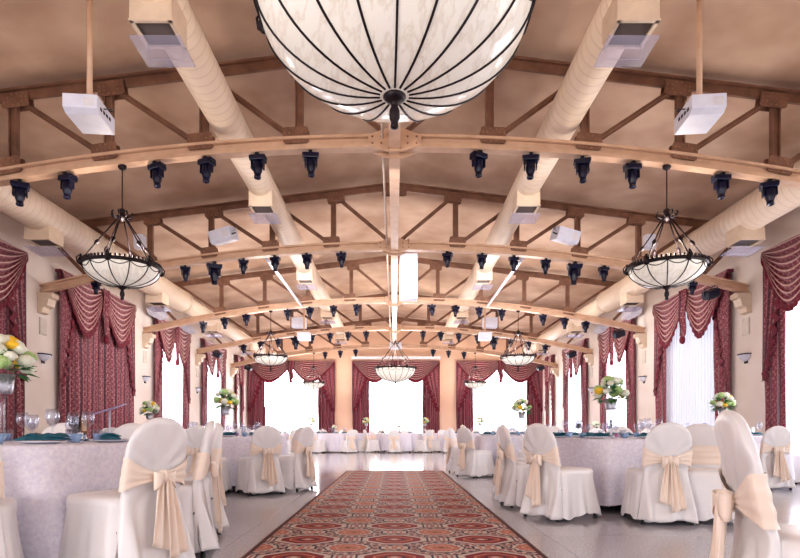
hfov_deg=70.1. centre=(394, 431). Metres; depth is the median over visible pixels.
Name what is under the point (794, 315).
window
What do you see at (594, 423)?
flower vase
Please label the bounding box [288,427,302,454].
banquet chair
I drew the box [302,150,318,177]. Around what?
stage light
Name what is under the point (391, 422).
sheer curtain
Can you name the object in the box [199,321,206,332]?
stage light
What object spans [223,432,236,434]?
napkin
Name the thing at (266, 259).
tube
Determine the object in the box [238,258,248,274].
stage light
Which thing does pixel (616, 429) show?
banquet chair
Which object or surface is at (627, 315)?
air vent
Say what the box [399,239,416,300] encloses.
loudspeaker
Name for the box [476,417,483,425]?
flower vase
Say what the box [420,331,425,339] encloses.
stage light
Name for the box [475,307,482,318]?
stage light
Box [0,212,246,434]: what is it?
wall
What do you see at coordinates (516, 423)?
window
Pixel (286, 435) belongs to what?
tablecloth
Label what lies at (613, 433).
napkin
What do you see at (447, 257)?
stage light
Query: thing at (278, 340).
stage light
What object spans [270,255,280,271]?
stage light
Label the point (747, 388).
wall
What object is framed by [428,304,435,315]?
stage light
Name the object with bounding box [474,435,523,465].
tablecloth
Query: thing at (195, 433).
banquet chair
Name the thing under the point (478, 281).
grille
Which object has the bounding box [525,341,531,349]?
stage light
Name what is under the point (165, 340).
drapery
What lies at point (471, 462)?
banquet chair
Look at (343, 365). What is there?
wall
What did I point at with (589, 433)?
napkin
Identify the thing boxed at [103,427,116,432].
banquet chair
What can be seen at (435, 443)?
banquet chair
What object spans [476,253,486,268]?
stage light
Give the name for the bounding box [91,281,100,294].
stage light
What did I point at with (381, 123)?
conduit pipe
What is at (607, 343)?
drapery
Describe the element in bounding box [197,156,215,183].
stage light
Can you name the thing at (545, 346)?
stage light
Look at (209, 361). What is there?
drapery
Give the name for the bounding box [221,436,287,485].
tablecloth
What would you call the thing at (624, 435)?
coffee cup
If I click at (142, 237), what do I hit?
loudspeaker
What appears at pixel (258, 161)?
stage light
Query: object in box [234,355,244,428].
drapery
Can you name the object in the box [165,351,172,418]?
window
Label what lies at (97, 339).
drapery
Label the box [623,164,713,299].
chandelier
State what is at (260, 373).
drapery
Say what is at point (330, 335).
stage light
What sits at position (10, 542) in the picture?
banquet chair
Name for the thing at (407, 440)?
tablecloth
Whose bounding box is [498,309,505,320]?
stage light
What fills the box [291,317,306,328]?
projector
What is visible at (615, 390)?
flower vase
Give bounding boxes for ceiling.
[0,0,799,341]
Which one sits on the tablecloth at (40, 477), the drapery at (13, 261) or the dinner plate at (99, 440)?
the dinner plate at (99, 440)
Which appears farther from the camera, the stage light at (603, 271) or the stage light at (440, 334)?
the stage light at (440, 334)
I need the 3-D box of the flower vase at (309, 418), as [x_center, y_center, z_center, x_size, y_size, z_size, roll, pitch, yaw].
[-3.810,-0.293,26.002,0.439,0.733,0.457,0,0,-12]
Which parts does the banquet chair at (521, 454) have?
seat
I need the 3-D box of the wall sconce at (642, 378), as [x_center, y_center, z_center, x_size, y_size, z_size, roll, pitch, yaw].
[7.338,-1.545,16.940,0.167,0.220,0.386,0,0,0]
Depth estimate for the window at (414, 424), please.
28.96 m
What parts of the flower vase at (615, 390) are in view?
pot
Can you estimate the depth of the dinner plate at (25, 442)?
3.32 m
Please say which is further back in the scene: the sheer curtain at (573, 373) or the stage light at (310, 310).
the sheer curtain at (573, 373)
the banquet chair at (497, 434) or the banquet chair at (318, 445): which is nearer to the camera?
the banquet chair at (497, 434)
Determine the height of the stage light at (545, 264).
0.379 m
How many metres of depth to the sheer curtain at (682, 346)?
14.31 m
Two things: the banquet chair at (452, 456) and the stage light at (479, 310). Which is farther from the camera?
the stage light at (479, 310)
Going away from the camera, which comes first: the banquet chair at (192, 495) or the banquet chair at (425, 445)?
the banquet chair at (192, 495)
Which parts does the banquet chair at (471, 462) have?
sash, seat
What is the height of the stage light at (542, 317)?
0.396 m
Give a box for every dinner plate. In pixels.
[15,441,66,443]
[89,439,128,441]
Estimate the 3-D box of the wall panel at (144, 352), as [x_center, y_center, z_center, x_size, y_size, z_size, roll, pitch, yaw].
[-7.408,-2.215,16.940,0.030,0.360,0.240,0,0,0]
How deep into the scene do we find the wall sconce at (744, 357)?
11.95 m
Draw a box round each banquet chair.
[0,447,23,557]
[39,423,86,440]
[58,417,195,557]
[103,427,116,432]
[113,423,139,438]
[178,420,222,557]
[184,422,229,534]
[185,425,232,492]
[232,427,251,435]
[235,425,284,495]
[279,426,317,491]
[286,429,295,451]
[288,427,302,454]
[312,430,326,452]
[339,429,356,452]
[357,430,372,451]
[362,430,379,451]
[369,430,384,450]
[387,429,402,452]
[414,429,432,452]
[425,430,440,451]
[438,430,443,439]
[443,430,448,452]
[445,428,458,471]
[455,427,494,477]
[492,426,525,494]
[494,424,528,507]
[508,428,520,434]
[518,433,524,457]
[519,423,601,521]
[548,426,565,434]
[589,428,604,436]
[604,426,632,436]
[621,422,698,525]
[683,424,734,522]
[709,410,799,557]
[759,426,795,489]
[792,453,799,483]
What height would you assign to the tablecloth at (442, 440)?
0.715 m
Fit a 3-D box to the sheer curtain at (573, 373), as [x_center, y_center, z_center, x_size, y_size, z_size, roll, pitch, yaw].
[7.374,-1.315,23.200,0.050,4.000,2.320,0,0,0]
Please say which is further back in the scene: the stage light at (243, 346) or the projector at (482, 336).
the stage light at (243, 346)
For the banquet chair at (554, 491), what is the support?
on the floor
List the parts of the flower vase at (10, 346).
pot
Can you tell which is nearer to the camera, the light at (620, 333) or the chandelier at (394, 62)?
the chandelier at (394, 62)
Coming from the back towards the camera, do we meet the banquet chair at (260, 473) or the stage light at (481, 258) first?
the stage light at (481, 258)
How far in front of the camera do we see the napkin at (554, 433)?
6.50 m
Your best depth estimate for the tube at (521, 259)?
14.22 m
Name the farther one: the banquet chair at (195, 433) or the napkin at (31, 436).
the banquet chair at (195, 433)
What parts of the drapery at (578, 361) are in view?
curtain panel, curtain panel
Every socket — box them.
[100,107,113,121]
[675,107,688,121]
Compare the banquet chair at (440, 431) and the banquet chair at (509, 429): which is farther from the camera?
the banquet chair at (440, 431)
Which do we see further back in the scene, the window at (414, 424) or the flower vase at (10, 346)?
the window at (414, 424)
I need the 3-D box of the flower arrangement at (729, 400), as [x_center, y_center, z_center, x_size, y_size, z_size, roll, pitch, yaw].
[5.460,-0.293,9.502,0.439,0.733,0.457,0,0,-12]
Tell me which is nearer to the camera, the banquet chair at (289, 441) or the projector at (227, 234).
the projector at (227, 234)
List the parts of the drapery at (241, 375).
curtain panel, curtain panel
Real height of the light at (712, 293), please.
0.343 m
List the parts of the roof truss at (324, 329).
gusset plate, post, gusset plate, gusset plate, gusset plate, post, gusset plate, post, gusset plate, gusset plate, post, gusset plate, post, gusset plate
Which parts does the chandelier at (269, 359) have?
lamp shade, crown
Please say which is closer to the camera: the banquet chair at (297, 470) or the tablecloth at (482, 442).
the banquet chair at (297, 470)
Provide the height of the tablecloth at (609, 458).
0.715 m
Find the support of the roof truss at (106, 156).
attached to the wall at (41, 393)
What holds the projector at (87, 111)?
hanging from the ceiling
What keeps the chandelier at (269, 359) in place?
hanging from the roof truss at (307, 301)
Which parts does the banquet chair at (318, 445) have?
seat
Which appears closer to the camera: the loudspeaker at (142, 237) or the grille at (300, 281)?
the loudspeaker at (142, 237)
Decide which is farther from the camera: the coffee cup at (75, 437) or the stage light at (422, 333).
the stage light at (422, 333)
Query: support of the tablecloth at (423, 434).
on the round table
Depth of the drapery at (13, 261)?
10.91 m
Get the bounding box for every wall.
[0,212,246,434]
[247,331,541,432]
[542,206,799,452]
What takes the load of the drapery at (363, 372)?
attached to the wall at (343, 365)
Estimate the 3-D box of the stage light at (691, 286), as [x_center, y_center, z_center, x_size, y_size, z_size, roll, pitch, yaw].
[6.262,-3.037,11.973,0.181,0.317,0.123,0,0,3]
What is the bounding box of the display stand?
[92,404,125,432]
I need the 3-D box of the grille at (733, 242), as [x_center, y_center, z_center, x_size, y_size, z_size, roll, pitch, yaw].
[6.218,-3.383,10.115,0.407,0.047,0.407,0,0,0]
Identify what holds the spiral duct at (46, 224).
attached to the roof truss at (106, 156)
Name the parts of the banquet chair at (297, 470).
seat, sash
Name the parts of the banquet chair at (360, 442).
seat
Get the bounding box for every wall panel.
[39,317,46,335]
[143,350,146,362]
[642,350,645,362]
[742,317,749,335]
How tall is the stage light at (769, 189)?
0.397 m
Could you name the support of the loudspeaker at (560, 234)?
attached to the roof truss at (46, 300)
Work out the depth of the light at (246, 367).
25.80 m
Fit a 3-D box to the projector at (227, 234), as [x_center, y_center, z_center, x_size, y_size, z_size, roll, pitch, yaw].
[-3.487,-4.014,11.686,0.583,0.371,0.342,0,0,17]
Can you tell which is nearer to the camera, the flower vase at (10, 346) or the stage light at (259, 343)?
the flower vase at (10, 346)
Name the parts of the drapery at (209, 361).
curtain panel, curtain panel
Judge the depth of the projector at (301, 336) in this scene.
20.43 m
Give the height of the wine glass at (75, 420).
0.185 m
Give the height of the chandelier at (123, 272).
1.849 m
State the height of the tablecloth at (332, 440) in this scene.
0.715 m
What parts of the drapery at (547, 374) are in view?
curtain panel, curtain panel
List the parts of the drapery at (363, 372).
curtain panel, curtain panel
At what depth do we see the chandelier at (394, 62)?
2.93 m
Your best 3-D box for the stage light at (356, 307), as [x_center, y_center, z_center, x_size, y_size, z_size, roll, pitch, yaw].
[-1.117,-3.630,16.890,0.226,0.396,0.154,0,0,-18]
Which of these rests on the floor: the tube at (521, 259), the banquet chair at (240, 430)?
the banquet chair at (240, 430)
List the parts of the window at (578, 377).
pane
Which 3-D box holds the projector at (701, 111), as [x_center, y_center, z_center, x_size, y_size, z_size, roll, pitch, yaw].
[3.090,-4.038,5.848,0.405,1.750,0.464,0,0,6]
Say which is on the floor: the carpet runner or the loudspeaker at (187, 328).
the carpet runner
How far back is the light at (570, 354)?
21.28 m
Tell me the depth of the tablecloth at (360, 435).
25.32 m
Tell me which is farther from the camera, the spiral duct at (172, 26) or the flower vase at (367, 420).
the flower vase at (367, 420)
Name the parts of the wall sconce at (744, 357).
lamp shade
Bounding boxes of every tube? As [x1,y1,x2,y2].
[265,258,302,306]
[486,258,523,306]
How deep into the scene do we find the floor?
5.23 m
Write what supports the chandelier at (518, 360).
hanging from the roof truss at (307, 301)
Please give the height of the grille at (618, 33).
0.047 m
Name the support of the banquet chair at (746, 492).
on the floor
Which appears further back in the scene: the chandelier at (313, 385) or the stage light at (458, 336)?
the chandelier at (313, 385)
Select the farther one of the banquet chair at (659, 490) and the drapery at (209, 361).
the drapery at (209, 361)
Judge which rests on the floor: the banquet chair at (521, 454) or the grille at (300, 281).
the banquet chair at (521, 454)
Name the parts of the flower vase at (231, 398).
pot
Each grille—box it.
[31,240,57,245]
[136,23,180,44]
[252,207,273,212]
[299,280,311,282]
[477,280,489,282]
[515,207,536,212]
[608,23,652,44]
[731,240,757,245]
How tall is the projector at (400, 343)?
0.280 m
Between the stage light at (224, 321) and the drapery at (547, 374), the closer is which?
the stage light at (224, 321)
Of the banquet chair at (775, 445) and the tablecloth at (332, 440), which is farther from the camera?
the tablecloth at (332, 440)
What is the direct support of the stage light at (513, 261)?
hanging from the roof truss at (46, 300)
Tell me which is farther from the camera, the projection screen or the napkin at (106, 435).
the projection screen
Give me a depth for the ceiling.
9.56 m
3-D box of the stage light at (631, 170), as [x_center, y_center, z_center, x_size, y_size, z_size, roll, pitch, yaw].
[3.203,-3.483,7.678,0.226,0.396,0.155,0,0,-5]
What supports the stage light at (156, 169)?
hanging from the roof truss at (106, 156)
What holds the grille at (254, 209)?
attached to the spiral duct at (172, 26)
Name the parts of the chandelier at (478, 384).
lamp shade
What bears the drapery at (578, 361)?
attached to the wall at (747, 388)
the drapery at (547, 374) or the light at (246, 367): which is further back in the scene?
the drapery at (547, 374)
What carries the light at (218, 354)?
attached to the roof truss at (324, 329)
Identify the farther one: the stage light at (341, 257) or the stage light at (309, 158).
the stage light at (341, 257)
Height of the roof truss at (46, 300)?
2.749 m
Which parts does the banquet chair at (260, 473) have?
seat, sash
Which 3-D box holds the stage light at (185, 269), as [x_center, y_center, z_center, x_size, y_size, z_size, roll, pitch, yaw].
[-4.388,-3.342,11.968,0.214,0.376,0.147,0,0,-15]
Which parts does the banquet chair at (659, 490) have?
seat, sash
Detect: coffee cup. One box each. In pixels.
[0,433,11,440]
[0,434,5,443]
[69,434,85,442]
[92,433,103,439]
[621,433,628,437]
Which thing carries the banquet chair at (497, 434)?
on the floor
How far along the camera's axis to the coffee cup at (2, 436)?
3.35 m
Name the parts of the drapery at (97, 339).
curtain panel, curtain panel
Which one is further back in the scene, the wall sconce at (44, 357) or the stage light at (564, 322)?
the stage light at (564, 322)
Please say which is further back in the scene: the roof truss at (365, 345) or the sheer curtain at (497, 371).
the sheer curtain at (497, 371)
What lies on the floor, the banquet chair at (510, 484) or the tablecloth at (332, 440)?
the banquet chair at (510, 484)
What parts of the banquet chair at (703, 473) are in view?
sash, seat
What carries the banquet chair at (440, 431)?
on the floor
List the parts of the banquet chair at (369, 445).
seat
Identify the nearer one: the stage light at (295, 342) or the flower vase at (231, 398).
the flower vase at (231, 398)
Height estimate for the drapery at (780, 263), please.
4.350 m
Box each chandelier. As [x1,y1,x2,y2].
[76,164,164,299]
[253,0,535,129]
[253,310,287,371]
[303,353,324,391]
[374,332,416,386]
[464,353,486,391]
[500,310,536,371]
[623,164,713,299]
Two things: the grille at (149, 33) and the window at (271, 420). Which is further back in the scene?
the window at (271, 420)
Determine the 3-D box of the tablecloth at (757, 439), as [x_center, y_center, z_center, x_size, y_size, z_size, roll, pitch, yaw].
[5.448,0.433,9.505,1.946,0.715,1.918,0,0,21]
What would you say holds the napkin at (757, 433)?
on the dinner plate
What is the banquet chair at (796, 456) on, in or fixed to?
on the floor
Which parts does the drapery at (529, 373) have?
curtain panel, curtain panel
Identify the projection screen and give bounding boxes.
[351,356,440,359]
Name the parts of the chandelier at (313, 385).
lamp shade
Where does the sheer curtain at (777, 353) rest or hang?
hanging from the drapery at (780, 263)
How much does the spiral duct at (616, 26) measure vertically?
0.787 m
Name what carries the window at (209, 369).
in the wall at (41, 393)
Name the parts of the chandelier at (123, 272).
hanger rod, hanger rod, hanger rod, lamp shade, stem, crown, hanger rod, hanger rod, hanger rod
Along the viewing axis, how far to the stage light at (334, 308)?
16.84 m
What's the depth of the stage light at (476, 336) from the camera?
21.32 m
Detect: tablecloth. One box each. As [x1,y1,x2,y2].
[0,441,127,557]
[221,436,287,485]
[281,433,289,439]
[317,433,357,451]
[358,433,376,439]
[376,433,422,450]
[421,433,437,439]
[440,433,481,450]
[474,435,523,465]
[555,437,644,505]
[753,436,794,479]
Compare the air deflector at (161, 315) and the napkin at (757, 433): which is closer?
the napkin at (757, 433)
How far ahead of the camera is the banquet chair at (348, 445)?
22.00 m
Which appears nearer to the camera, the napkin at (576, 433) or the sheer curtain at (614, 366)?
the napkin at (576, 433)
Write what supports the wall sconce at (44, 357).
attached to the wall at (41, 393)
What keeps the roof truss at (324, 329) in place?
attached to the wall at (41, 393)
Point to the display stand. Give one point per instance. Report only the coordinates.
(108, 409)
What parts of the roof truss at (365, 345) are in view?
gusset plate, gusset plate, gusset plate, gusset plate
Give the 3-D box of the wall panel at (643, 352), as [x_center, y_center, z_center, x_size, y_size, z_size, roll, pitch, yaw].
[7.408,-2.215,16.940,0.030,0.360,0.240,0,0,0]
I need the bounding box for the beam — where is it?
[388,123,400,355]
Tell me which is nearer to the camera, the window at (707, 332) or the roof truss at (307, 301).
the window at (707, 332)
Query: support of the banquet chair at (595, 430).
on the floor
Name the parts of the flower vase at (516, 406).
pot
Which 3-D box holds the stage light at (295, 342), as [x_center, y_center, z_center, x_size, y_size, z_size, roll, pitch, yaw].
[-3.710,-3.360,21.368,0.328,0.574,0.224,0,0,9]
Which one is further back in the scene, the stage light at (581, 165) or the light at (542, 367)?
the light at (542, 367)
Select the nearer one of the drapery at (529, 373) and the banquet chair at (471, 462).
the banquet chair at (471, 462)
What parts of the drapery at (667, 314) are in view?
curtain panel, curtain panel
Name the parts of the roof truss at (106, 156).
gusset plate, post, gusset plate, gusset plate, post, gusset plate, gusset plate, post, gusset plate, post, gusset plate, post, gusset plate, post, gusset plate, gusset plate, post, gusset plate, gusset plate, post, gusset plate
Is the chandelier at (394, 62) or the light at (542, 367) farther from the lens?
the light at (542, 367)
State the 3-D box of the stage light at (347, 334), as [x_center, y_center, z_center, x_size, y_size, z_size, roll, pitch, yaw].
[-1.738,-3.601,21.374,0.226,0.396,0.155,0,0,-17]
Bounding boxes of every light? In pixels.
[10,179,29,206]
[57,172,77,199]
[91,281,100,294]
[147,160,166,187]
[180,265,190,281]
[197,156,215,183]
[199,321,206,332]
[206,261,221,284]
[212,350,222,357]
[220,317,228,328]
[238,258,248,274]
[240,344,246,353]
[242,314,250,325]
[244,364,252,370]
[249,152,266,179]
[257,341,263,349]
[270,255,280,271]
[275,338,280,347]
[284,309,290,320]
[291,334,298,349]
[301,253,312,268]
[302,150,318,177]
[306,307,313,318]
[327,333,332,341]
[330,305,336,316]
[336,251,346,267]
[345,331,350,340]
[353,304,360,315]
[363,331,368,339]
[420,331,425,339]
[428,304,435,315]
[438,331,443,340]
[442,251,452,267]
[451,305,459,316]
[456,333,461,341]
[470,150,487,177]
[474,334,478,343]
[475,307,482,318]
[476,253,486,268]
[490,334,497,349]
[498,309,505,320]
[508,255,518,271]
[522,152,539,179]
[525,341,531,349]
[536,364,544,370]
[539,314,546,325]
[540,258,550,274]
[542,344,548,353]
[560,317,568,328]
[566,261,582,284]
[566,350,576,357]
[573,156,590,183]
[581,321,589,332]
[598,265,608,281]
[612,328,624,338]
[623,160,641,188]
[687,281,697,294]
[701,285,720,299]
[711,171,731,199]
[758,179,779,206]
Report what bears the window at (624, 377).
in the wall at (747, 388)
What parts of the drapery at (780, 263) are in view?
curtain panel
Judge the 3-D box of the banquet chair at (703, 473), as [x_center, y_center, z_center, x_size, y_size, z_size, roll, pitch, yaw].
[2.950,0.379,5.410,0.557,0.916,0.697,0,0,18]
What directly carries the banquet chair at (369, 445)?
on the floor
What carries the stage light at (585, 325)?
hanging from the roof truss at (307, 301)
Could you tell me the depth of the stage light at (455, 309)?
16.84 m
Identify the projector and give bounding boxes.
[62,0,114,134]
[208,226,238,245]
[297,296,310,340]
[389,342,401,348]
[478,296,491,340]
[674,0,726,134]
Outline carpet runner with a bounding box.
[241,470,547,557]
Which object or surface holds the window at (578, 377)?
in the wall at (747, 388)
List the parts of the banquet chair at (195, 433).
sash, seat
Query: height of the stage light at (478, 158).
0.399 m
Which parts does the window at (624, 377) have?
pane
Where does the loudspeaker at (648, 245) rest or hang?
attached to the roof truss at (46, 300)
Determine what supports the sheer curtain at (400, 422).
hanging from the drapery at (363, 372)
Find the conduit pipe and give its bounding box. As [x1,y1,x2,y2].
[380,122,391,354]
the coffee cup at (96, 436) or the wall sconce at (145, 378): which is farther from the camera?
the wall sconce at (145, 378)
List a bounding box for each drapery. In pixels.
[0,239,27,440]
[55,269,136,438]
[153,317,190,428]
[200,338,226,428]
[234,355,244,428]
[247,360,334,432]
[352,360,439,432]
[456,360,542,432]
[544,355,554,426]
[562,338,588,432]
[597,317,635,432]
[652,269,733,425]
[761,234,799,431]
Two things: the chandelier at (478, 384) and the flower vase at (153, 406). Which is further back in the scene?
the chandelier at (478, 384)
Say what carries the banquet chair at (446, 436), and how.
on the floor
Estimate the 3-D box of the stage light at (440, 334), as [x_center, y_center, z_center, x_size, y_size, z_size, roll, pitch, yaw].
[1.735,-3.601,21.368,0.226,0.396,0.155,0,0,-28]
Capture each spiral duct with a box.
[0,185,265,353]
[128,0,346,343]
[442,0,660,343]
[523,160,799,353]
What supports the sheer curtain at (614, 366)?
hanging from the drapery at (607, 343)
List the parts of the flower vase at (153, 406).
pot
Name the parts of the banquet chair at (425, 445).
seat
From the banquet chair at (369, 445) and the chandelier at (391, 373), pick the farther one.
the banquet chair at (369, 445)
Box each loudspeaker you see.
[133,234,146,249]
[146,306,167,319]
[180,325,195,333]
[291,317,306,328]
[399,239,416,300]
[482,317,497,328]
[550,226,580,245]
[593,325,608,333]
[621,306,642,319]
[642,234,655,249]
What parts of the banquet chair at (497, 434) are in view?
seat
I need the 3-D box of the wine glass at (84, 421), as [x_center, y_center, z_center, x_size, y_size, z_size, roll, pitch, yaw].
[-2.382,-0.018,4.380,0.060,0.185,0.050,0,0,0]
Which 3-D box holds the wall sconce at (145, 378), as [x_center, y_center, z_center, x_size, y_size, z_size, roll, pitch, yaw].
[-7.338,-1.545,16.940,0.167,0.220,0.386,0,0,0]
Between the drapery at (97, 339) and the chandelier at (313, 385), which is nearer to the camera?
the drapery at (97, 339)
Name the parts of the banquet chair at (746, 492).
sash, seat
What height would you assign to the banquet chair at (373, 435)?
0.916 m
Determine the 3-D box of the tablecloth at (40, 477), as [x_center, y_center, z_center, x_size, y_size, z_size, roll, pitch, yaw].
[-2.672,0.433,3.855,1.946,0.715,1.918,0,0,21]
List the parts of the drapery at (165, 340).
curtain panel, curtain panel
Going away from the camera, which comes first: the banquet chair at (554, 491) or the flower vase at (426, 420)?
the banquet chair at (554, 491)
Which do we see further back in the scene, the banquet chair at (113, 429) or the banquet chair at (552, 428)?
the banquet chair at (113, 429)
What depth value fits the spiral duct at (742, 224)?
10.58 m
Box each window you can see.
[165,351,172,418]
[209,369,213,420]
[265,371,317,432]
[369,380,422,432]
[473,371,525,432]
[571,367,580,432]
[610,352,625,427]
[669,312,714,426]
[789,301,799,451]
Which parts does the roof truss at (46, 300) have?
gusset plate, post, gusset plate, gusset plate, post, gusset plate, gusset plate, post, gusset plate, post, gusset plate, gusset plate, gusset plate, gusset plate, post, gusset plate, post, gusset plate, gusset plate, post, gusset plate, gusset plate, gusset plate, post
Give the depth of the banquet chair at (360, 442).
23.11 m
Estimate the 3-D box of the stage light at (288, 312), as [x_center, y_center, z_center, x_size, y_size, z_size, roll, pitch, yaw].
[-3.171,-3.486,16.887,0.226,0.396,0.155,0,0,-15]
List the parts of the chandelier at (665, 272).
hanger rod, hanger rod, hanger rod, stem, crown, lamp shade, hanger rod, hanger rod, hanger rod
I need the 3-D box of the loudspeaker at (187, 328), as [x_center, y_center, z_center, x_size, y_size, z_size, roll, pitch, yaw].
[-7.200,-3.565,19.800,0.288,0.252,0.900,0,0,0]
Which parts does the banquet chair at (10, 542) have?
sash, seat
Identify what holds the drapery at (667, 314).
attached to the wall at (747, 388)
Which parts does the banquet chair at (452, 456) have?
sash, seat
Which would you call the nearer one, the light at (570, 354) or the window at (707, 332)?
the window at (707, 332)
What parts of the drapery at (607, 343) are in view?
curtain panel, curtain panel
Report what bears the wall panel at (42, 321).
attached to the wall at (41, 393)
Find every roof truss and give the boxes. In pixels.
[0,55,799,188]
[37,182,751,314]
[142,255,646,348]
[195,292,593,365]
[230,317,558,376]
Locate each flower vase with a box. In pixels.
[0,334,38,393]
[139,400,159,418]
[211,388,240,414]
[307,417,315,425]
[362,417,370,425]
[421,417,428,425]
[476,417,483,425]
[511,398,531,418]
[591,421,600,427]
[593,376,631,409]
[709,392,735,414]
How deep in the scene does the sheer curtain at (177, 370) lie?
19.19 m
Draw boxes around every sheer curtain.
[163,344,181,425]
[208,364,217,421]
[264,371,290,431]
[293,370,323,429]
[368,380,394,431]
[397,380,424,430]
[473,371,498,429]
[500,372,528,425]
[569,368,575,431]
[607,348,622,429]
[666,319,713,427]
[777,353,777,425]
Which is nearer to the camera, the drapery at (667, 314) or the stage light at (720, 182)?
the stage light at (720, 182)
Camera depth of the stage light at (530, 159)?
7.62 m
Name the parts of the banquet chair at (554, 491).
sash, seat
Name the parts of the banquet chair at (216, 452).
seat, sash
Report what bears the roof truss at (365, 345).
attached to the wall at (41, 393)
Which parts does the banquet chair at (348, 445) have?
seat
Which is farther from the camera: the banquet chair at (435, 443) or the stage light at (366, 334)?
the banquet chair at (435, 443)
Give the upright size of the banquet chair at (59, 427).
0.916 m
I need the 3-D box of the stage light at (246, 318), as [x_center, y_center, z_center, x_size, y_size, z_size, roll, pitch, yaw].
[-4.388,-3.335,16.886,0.226,0.396,0.155,0,0,6]
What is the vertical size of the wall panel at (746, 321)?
0.360 m
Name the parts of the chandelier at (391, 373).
lamp shade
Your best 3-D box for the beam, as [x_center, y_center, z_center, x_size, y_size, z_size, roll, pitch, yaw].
[0.000,-3.854,11.134,0.150,0.195,35.268,0,0,0]
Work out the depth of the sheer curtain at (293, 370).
28.71 m
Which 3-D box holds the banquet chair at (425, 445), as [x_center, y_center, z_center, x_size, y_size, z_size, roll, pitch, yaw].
[1.169,0.379,22.729,0.697,0.916,0.557,0,0,39]
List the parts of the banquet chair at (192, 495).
seat, leg, sash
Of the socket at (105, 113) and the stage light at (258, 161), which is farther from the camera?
the stage light at (258, 161)
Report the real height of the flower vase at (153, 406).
0.733 m
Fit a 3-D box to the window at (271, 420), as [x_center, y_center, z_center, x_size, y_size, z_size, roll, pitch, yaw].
[-5.175,-1.440,28.916,3.460,3.650,0.115,0,0,0]
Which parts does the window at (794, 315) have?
pane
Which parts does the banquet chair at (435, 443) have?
seat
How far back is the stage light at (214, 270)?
11.92 m
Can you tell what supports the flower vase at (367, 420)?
on the tablecloth at (360, 435)
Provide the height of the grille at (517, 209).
0.047 m
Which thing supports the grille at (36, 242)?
attached to the spiral duct at (46, 224)
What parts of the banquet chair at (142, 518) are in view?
seat, sash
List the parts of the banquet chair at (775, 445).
sash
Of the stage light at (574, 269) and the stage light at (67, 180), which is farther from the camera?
the stage light at (574, 269)
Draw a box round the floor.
[195,450,799,557]
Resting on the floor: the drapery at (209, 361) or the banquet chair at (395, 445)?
the banquet chair at (395, 445)
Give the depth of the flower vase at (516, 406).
11.23 m
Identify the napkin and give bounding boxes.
[11,433,71,440]
[99,433,120,438]
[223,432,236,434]
[553,432,567,435]
[570,432,586,435]
[582,432,609,435]
[610,432,633,435]
[751,432,763,434]
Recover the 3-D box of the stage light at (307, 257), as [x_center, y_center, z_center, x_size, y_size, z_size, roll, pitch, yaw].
[-1.837,-3.603,11.972,0.216,0.378,0.150,0,1,11]
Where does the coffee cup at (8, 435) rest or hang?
on the tablecloth at (40, 477)
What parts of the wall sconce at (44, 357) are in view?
lamp shade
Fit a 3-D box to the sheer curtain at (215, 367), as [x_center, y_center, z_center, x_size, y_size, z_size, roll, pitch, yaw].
[-7.374,-1.315,23.200,0.050,4.000,2.320,0,0,0]
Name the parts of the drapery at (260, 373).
curtain panel, curtain panel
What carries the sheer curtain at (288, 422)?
hanging from the drapery at (260, 373)
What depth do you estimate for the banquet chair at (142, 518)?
3.12 m
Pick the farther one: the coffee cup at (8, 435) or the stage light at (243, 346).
the stage light at (243, 346)
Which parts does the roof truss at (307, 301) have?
gusset plate, post, gusset plate, gusset plate, post, gusset plate, gusset plate, post, gusset plate, post, gusset plate, gusset plate, gusset plate, gusset plate, post, gusset plate, post, gusset plate, gusset plate, post, gusset plate, gusset plate, post, gusset plate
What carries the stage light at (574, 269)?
hanging from the roof truss at (46, 300)
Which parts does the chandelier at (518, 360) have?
lamp shade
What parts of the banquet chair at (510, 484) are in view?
sash, seat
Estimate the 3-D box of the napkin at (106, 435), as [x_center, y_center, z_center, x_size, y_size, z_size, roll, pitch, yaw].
[-1.954,0.031,3.920,0.145,0.043,0.325,0,0,-26]
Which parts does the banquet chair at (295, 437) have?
sash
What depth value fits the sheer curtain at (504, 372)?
28.71 m
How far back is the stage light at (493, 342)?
21.31 m
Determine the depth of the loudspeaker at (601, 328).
19.70 m
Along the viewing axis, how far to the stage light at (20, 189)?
7.62 m
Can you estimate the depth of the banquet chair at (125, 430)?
5.26 m
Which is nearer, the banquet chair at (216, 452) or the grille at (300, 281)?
the banquet chair at (216, 452)
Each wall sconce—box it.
[37,353,51,363]
[142,376,150,382]
[638,376,646,382]
[737,353,751,363]

